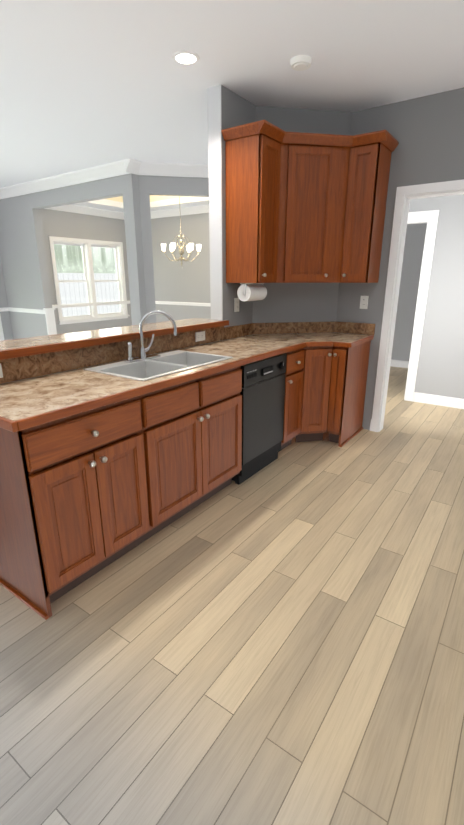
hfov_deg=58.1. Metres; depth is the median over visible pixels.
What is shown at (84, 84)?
ceiling
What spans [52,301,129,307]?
trim
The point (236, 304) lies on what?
outlet
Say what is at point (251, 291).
paper towel holder
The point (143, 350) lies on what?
faucet
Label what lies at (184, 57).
recessed light
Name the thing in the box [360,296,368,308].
outlet
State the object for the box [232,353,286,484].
dishwasher
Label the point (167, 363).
sink
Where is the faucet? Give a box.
[124,310,176,362]
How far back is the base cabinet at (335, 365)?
3.56 m
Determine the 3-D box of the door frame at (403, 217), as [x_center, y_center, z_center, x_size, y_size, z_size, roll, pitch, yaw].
[1.816,-0.755,3.500,1.050,2.115,0.156,12,21,33]
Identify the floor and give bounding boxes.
[0,366,463,824]
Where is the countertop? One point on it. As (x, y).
(30, 402)
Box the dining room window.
[49,236,129,324]
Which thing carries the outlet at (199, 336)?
attached to the backsplash
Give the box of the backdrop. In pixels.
[54,244,119,316]
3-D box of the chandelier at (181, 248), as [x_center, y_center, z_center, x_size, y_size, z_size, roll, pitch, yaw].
[-0.810,-3.008,6.560,0.625,1.430,0.625,12,21,33]
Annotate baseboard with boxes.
[390,359,408,367]
[413,392,463,408]
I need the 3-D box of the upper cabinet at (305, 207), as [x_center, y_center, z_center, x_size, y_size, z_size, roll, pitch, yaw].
[0.625,-1.600,3.353,0.985,1.068,1.046,12,21,33]
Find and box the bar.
[0,318,228,359]
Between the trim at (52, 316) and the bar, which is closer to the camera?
the bar
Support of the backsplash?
attached to the wall
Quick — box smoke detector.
[290,55,311,70]
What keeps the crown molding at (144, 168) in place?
attached to the wall
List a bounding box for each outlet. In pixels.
[0,363,2,377]
[195,331,204,341]
[234,298,238,311]
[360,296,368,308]
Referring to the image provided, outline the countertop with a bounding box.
[0,333,373,431]
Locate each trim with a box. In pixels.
[5,307,52,334]
[49,307,56,334]
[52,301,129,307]
[155,301,210,306]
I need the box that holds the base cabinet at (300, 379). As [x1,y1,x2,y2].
[281,347,315,447]
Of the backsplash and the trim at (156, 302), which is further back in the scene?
the trim at (156, 302)
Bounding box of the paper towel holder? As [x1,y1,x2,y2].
[237,283,266,300]
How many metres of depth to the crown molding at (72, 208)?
8.17 m
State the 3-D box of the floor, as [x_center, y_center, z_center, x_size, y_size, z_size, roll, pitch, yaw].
[-0.754,0.479,3.277,10.650,0.100,12.000,12,21,33]
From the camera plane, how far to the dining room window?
8.56 m
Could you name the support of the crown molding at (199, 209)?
attached to the wall
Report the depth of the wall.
4.66 m
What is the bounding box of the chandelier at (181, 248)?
[161,196,200,268]
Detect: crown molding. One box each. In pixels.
[0,158,137,198]
[44,204,123,219]
[136,161,208,177]
[150,204,208,218]
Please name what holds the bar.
on the wall
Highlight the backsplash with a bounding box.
[0,321,374,383]
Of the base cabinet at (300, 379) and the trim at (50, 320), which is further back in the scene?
the trim at (50, 320)
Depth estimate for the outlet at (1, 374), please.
2.04 m
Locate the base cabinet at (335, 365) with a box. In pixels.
[312,346,355,443]
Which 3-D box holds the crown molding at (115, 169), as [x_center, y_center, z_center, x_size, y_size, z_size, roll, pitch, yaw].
[-2.489,-3.167,5.770,3.300,0.125,0.120,12,21,33]
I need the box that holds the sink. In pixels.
[83,350,233,380]
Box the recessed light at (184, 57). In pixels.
[172,50,198,64]
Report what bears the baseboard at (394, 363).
attached to the wall
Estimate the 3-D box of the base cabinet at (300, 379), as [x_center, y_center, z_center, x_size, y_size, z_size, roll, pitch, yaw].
[0.558,-0.198,3.790,0.440,0.876,0.432,12,21,33]
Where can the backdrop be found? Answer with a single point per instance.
(73, 266)
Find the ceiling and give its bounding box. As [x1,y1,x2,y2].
[0,0,463,211]
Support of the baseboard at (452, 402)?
attached to the wall
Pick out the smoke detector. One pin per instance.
(300, 62)
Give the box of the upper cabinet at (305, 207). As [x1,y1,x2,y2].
[221,120,398,282]
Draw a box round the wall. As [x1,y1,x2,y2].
[0,84,463,429]
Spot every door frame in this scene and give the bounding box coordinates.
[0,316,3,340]
[371,179,463,431]

